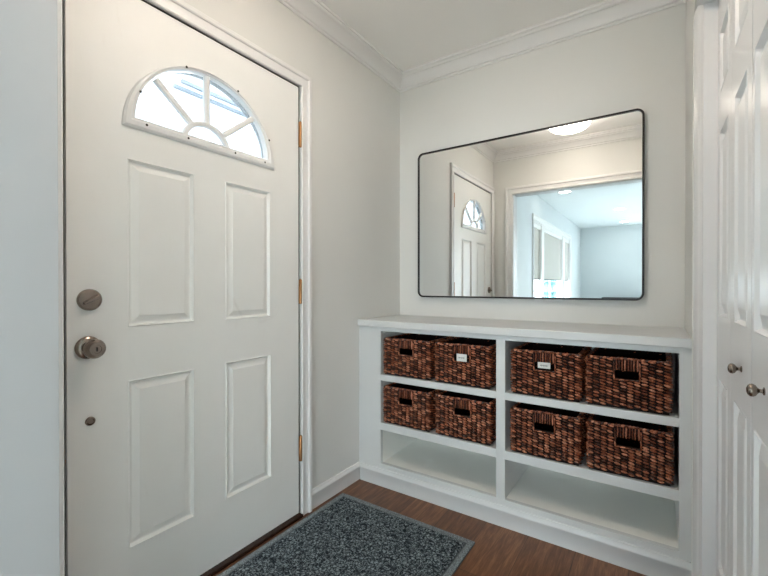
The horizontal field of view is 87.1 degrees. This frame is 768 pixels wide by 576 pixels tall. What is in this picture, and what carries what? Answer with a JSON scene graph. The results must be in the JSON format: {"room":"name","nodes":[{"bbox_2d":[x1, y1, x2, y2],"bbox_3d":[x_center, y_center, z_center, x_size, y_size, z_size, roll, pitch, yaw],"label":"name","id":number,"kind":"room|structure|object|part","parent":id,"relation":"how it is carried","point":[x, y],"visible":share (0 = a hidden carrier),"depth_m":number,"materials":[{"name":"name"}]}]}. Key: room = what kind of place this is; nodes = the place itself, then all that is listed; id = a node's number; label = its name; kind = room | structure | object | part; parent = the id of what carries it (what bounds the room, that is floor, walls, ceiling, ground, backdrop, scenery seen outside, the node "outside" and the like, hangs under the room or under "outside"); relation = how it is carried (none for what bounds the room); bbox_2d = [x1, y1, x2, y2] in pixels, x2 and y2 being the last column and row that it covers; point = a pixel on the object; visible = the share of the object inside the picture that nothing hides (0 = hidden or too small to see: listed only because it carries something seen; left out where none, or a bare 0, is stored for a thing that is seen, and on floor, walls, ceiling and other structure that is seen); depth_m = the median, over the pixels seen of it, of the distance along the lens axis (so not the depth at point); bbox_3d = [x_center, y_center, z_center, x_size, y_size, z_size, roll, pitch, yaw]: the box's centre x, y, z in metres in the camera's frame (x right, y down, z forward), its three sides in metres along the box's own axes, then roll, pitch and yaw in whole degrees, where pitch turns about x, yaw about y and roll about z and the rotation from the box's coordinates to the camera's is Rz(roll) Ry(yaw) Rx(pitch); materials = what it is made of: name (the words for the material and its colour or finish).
{"room":"entryway","nodes":[
{"label":"entryway","id":0,"kind":"room"},
{"bbox_2d":[145,0,399,512],"bbox_3d":[-0.486,-0.146,1.927,0.130,2.585,2.165,0,0,34],"label":"wall","id":1,"kind":"structure","parent":0,"point":[356,113],"depth_m":2.18,"materials":[{"name":"paint"}]},
{"bbox_2d":[62,0,298,575],"bbox_3d":[-0.689,0.059,1.565,0.038,2.053,0.947,0,0,34],"label":"weatherstrip","id":2,"kind":"structure","parent":1,"relation":"attached to","point":[62,0],"depth_m":1.18,"materials":[{"name":"rubber"}]},
{"bbox_2d":[63,0,301,575],"bbox_3d":[-0.650,0.062,1.548,0.112,2.030,0.928,0,0,34],"label":"door","id":3,"kind":"structure","parent":1,"relation":"in","point":[183,289],"depth_m":1.44,"materials":[{"name":"paint"}]},
{"bbox_3d":[-0.862,0.179,1.195,0.066,0.068,0.068,0,0,34],"label":"knob","id":4,"kind":"part","parent":3,"relation":"part of","materials":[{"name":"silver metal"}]},
{"bbox_3d":[-0.680,-0.679,1.553,0.004,0.249,0.540,0,0,34],"label":"pane","id":5,"kind":"part","parent":3,"relation":"part of","materials":[{"name":"clear glass"}]},
{"bbox_2d":[146,0,311,515],"bbox_3d":[-0.657,0.036,1.541,0.019,2.123,1.074,0,0,34],"label":"door frame","id":6,"kind":"structure","parent":1,"relation":"attached to","point":[180,9],"depth_m":1.94,"materials":[{"name":"paint"}]},
{"bbox_2d":[200,513,302,575],"bbox_3d":[-0.711,1.097,1.585,0.146,0.022,0.947,0,0,34],"label":"door sill","id":7,"kind":"structure","parent":1,"relation":"attached to","point":[214,570],"depth_m":1.70,"materials":[{"name":"brown wood"}]},
{"bbox_2d":[312,461,359,509],"bbox_3d":[-0.249,1.046,2.157,0.012,0.097,0.396,0,0,34],"label":"baseboard","id":8,"kind":"structure","parent":1,"relation":"attached to","point":[321,493],"depth_m":2.14,"materials":[{"name":"paint"}]},
{"bbox_2d":[277,0,402,92],"bbox_3d":[-0.403,-1.341,1.870,0.065,0.096,1.916,0,0,34],"label":"crown molding","id":9,"kind":"structure","parent":1,"relation":"attached to","point":[315,13],"depth_m":2.16,"materials":[{"name":"paint"}]},
{"bbox_2d":[213,479,646,575],"bbox_3d":[0.267,1.123,1.413,1.740,0.050,2.145,0,0,34],"label":"floor","id":10,"kind":"structure","parent":0,"point":[497,550],"depth_m":1.71,"materials":[{"name":"brown wood"}]},
{"bbox_2d":[217,493,474,575],"bbox_3d":[-0.227,1.093,1.473,0.737,0.010,1.122,0,0,34],"label":"door mat","id":11,"kind":"object","parent":10,"relation":"on","point":[348,535],"visible":1,"depth_m":1.69,"materials":[{"name":"rubber"}]},
{"bbox_2d":[359,326,691,561],"bbox_3d":[0.614,0.655,2.081,1.524,0.878,0.444,0,0,34],"label":"shelves","id":12,"kind":"object","parent":10,"relation":"on","point":[655,517],"visible":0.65,"depth_m":1.87,"materials":[{"name":"paint"}]},
{"bbox_3d":[0.103,0.613,2.430,0.010,0.752,0.413,0,0,34],"label":"panel","id":13,"kind":"part","parent":12,"relation":"part of","materials":[{"name":"paint"}]},
{"bbox_2d":[383,382,443,431],"bbox_3d":[0.215,0.640,2.305,0.302,0.204,0.374,0,0,34],"label":"woven basket","id":14,"kind":"object","parent":12,"relation":"on","point":[411,406],"visible":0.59,"depth_m":2.15,"materials":[{"name":"brown wicker"}]},
{"bbox_3d":[0.116,0.569,2.159,0.079,0.045,0.012,0,0,34],"label":"handle","id":15,"kind":"part","parent":14,"relation":"part of","materials":[{"name":"brown wicker"}]},
{"bbox_2d":[383,333,453,379],"bbox_3d":[0.215,0.374,2.305,0.302,0.204,0.374,0,0,34],"label":"woven basket","id":16,"kind":"object","parent":12,"relation":"on","point":[411,355],"visible":0.76,"depth_m":2.16,"materials":[{"name":"brown wicker"}]},
{"bbox_3d":[0.117,0.302,2.158,0.079,0.045,0.012,0,0,34],"label":"handle","id":17,"kind":"part","parent":16,"relation":"part of","materials":[{"name":"brown wicker"}]},
{"bbox_3d":[0.372,0.765,2.238,0.650,0.041,0.433,0,0,34],"label":"shelf","id":18,"kind":"part","parent":12,"relation":"part of","materials":[{"name":"paint"}]},
{"bbox_3d":[0.372,0.495,2.237,0.650,0.033,0.433,0,0,34],"label":"shelf","id":19,"kind":"part","parent":12,"relation":"part of","materials":[{"name":"paint"}]},
{"bbox_3d":[0.378,0.980,2.247,0.650,0.018,0.413,0,0,34],"label":"shelf","id":20,"kind":"part","parent":12,"relation":"part of","materials":[{"name":"paint"}]},
{"bbox_2d":[435,337,495,388],"bbox_3d":[0.479,0.374,2.124,0.302,0.204,0.374,0,0,34],"label":"woven basket","id":21,"kind":"object","parent":12,"relation":"on","point":[465,361],"visible":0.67,"depth_m":1.98,"materials":[{"name":"wicker"}]},
{"bbox_3d":[0.380,0.303,1.978,0.079,0.045,0.012,0,0,34],"label":"handle","id":22,"kind":"part","parent":21,"relation":"part of","materials":[{"name":"brown wicker"}]},
{"bbox_2d":[435,390,495,445],"bbox_3d":[0.481,0.641,2.127,0.302,0.204,0.374,0,0,33],"label":"woven basket","id":23,"kind":"object","parent":12,"relation":"on","point":[468,417],"visible":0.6,"depth_m":1.98,"materials":[{"name":"brown wicker"}]},
{"bbox_3d":[0.384,0.570,1.980,0.079,0.045,0.012,0,0,34],"label":"handle","id":24,"kind":"part","parent":23,"relation":"part of","materials":[{"name":"brown wicker"}]},
{"bbox_2d":[358,315,691,348],"bbox_3d":[0.609,0.198,2.073,1.522,0.036,0.460,0,0,34],"label":"shelf top","id":25,"kind":"structure","parent":12,"relation":"on","point":[675,337],"depth_m":1.85,"materials":[{"name":"paint"}]},
{"bbox_2d":[360,462,690,575],"bbox_3d":[0.492,1.047,1.890,1.512,0.097,0.012,0,0,34],"label":"baseboard","id":26,"kind":"structure","parent":12,"relation":"attached to","point":[635,558],"depth_m":1.77,"materials":[{"name":"paint"}]},
{"bbox_2d":[510,402,589,465],"bbox_3d":[0.797,0.642,1.911,0.302,0.204,0.374,0,0,34],"label":"woven basket","id":27,"kind":"object","parent":12,"relation":"on","point":[556,434],"visible":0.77,"depth_m":1.77,"materials":[{"name":"brown wicker"}]},
{"bbox_3d":[0.698,0.571,1.765,0.079,0.045,0.012,0,0,34],"label":"handle","id":28,"kind":"part","parent":27,"relation":"part of","materials":[{"name":"brown wicker"}]},
{"bbox_2d":[510,342,591,401],"bbox_3d":[0.798,0.375,1.911,0.302,0.204,0.374,0,0,34],"label":"woven basket","id":29,"kind":"object","parent":12,"relation":"on","point":[554,371],"visible":0.85,"depth_m":1.77,"materials":[{"name":"wicker"}]},
{"bbox_3d":[0.700,0.304,1.764,0.079,0.045,0.012,0,0,34],"label":"handle","id":30,"kind":"part","parent":29,"relation":"part of","materials":[{"name":"brown wicker"}]},
{"bbox_3d":[0.944,0.767,1.852,0.645,0.041,0.433,0,0,34],"label":"shelf","id":31,"kind":"part","parent":12,"relation":"part of","materials":[{"name":"paint"}]},
{"bbox_3d":[0.944,0.497,1.851,0.645,0.033,0.433,0,0,34],"label":"shelf","id":32,"kind":"part","parent":12,"relation":"part of","materials":[{"name":"paint"}]},
{"bbox_3d":[0.949,0.982,1.862,0.645,0.018,0.413,0,0,34],"label":"shelf","id":33,"kind":"part","parent":12,"relation":"part of","materials":[{"name":"paint"}]},
{"bbox_2d":[585,347,673,414],"bbox_3d":[1.057,0.376,1.738,0.302,0.204,0.374,0,0,34],"label":"woven basket","id":34,"kind":"object","parent":12,"relation":"on","point":[637,380],"visible":0.92,"depth_m":1.60,"materials":[{"name":"brown wicker"}]},
{"bbox_3d":[0.957,0.305,1.593,0.079,0.045,0.012,0,0,34],"label":"handle","id":35,"kind":"part","parent":34,"relation":"part of","materials":[{"name":"brown wicker"}]},
{"bbox_2d":[585,413,674,486],"bbox_3d":[1.058,0.643,1.738,0.302,0.204,0.374,0,0,34],"label":"woven basket","id":36,"kind":"object","parent":12,"relation":"on","point":[640,450],"visible":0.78,"depth_m":1.59,"materials":[{"name":"brown wicker"}]},
{"bbox_3d":[0.960,0.571,1.591,0.079,0.045,0.012,0,0,34],"label":"handle","id":37,"kind":"part","parent":36,"relation":"part of","materials":[{"name":"brown wicker"}]},
{"bbox_3d":[1.222,0.616,1.676,0.012,0.752,0.413,0,0,34],"label":"panel","id":38,"kind":"part","parent":12,"relation":"part of","materials":[{"name":"paint"}]},
{"bbox_2d":[320,0,605,70],"bbox_3d":[0.311,-1.412,1.449,1.720,0.050,2.056,0,0,34],"label":"ceiling","id":39,"kind":"structure","parent":0,"point":[410,33],"depth_m":2.10,"materials":[{"name":"paint"}]},
{"bbox_2d":[400,3,685,327],"bbox_3d":[0.852,-0.148,2.257,1.720,2.585,0.120,0,0,34],"label":"wall","id":40,"kind":"structure","parent":0,"point":[640,62],"depth_m":2.07,"materials":[{"name":"paint"}]},
{"bbox_2d":[418,108,644,300],"bbox_3d":[0.727,-0.396,2.246,1.215,0.910,0.033,0,0,34],"label":"wall mirror","id":41,"kind":"object","parent":40,"relation":"attached to","point":[557,211],"visible":1,"depth_m":2.17,"materials":[{"name":"black metal"}]},
{"bbox_2d":[400,0,683,92],"bbox_3d":[0.719,-1.343,2.230,1.524,0.096,0.065,0,0,34],"label":"crown molding","id":42,"kind":"structure","parent":40,"relation":"attached to","point":[607,13],"depth_m":2.16,"materials":[{"name":"paint"}]},
{"bbox_2d":[685,0,697,575],"bbox_3d":[0.915,-0.142,0.987,0.196,2.585,1.916,0,0,34],"label":"wall","id":43,"kind":"structure","parent":0,"point":[691,7],"depth_m":1.57,"materials":[{"name":"paint"}]},
{"bbox_2d":[692,0,718,575],"bbox_3d":[0.792,0.051,0.862,0.129,2.100,1.338,0,0,34],"label":"door frame","id":44,"kind":"structure","parent":43,"relation":"attached to","point":[706,13],"depth_m":1.36,"materials":[{"name":"paint"}]},
{"bbox_2d":[716,0,752,575],"bbox_3d":[0.945,0.072,1.097,0.058,2.026,0.581,0,0,34],"label":"door","id":45,"kind":"structure","parent":43,"relation":"in","point":[735,17],"depth_m":1.03,"materials":[{"name":"paint"}]},
{"bbox_3d":[0.832,0.191,0.958,0.026,0.024,0.024,0,0,34],"label":"knob","id":46,"kind":"part","parent":45,"relation":"part of","materials":[{"name":"grey metal"}]},
{"bbox_2d":[746,0,767,575],"bbox_3d":[0.618,0.075,0.611,0.058,2.026,0.581,0,0,34],"label":"door","id":47,"kind":"structure","parent":43,"relation":"in","point":[758,388],"depth_m":0.80,"materials":[{"name":"paint"}]},
{"bbox_3d":[0.697,0.192,0.757,0.026,0.024,0.024,0,0,34],"label":"knob","id":48,"kind":"part","parent":47,"relation":"part of","materials":[{"name":"grey metal"}]},
{"bbox_3d":[0.906,-0.136,-0.240,4.600,2.585,0.129,0,0,34],"label":"wall","id":49,"kind":"structure","parent":0,"visible":0},
{"bbox_2d":[0,0,64,575],"bbox_3d":[-0.312,0.046,0.596,1.394,2.112,0.151,0,0,34],"label":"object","id":50,"kind":"structure","parent":49,"relation":"attached to","point":[29,295],"depth_m":0.94,"materials":[{"name":"paint"}]}
]}

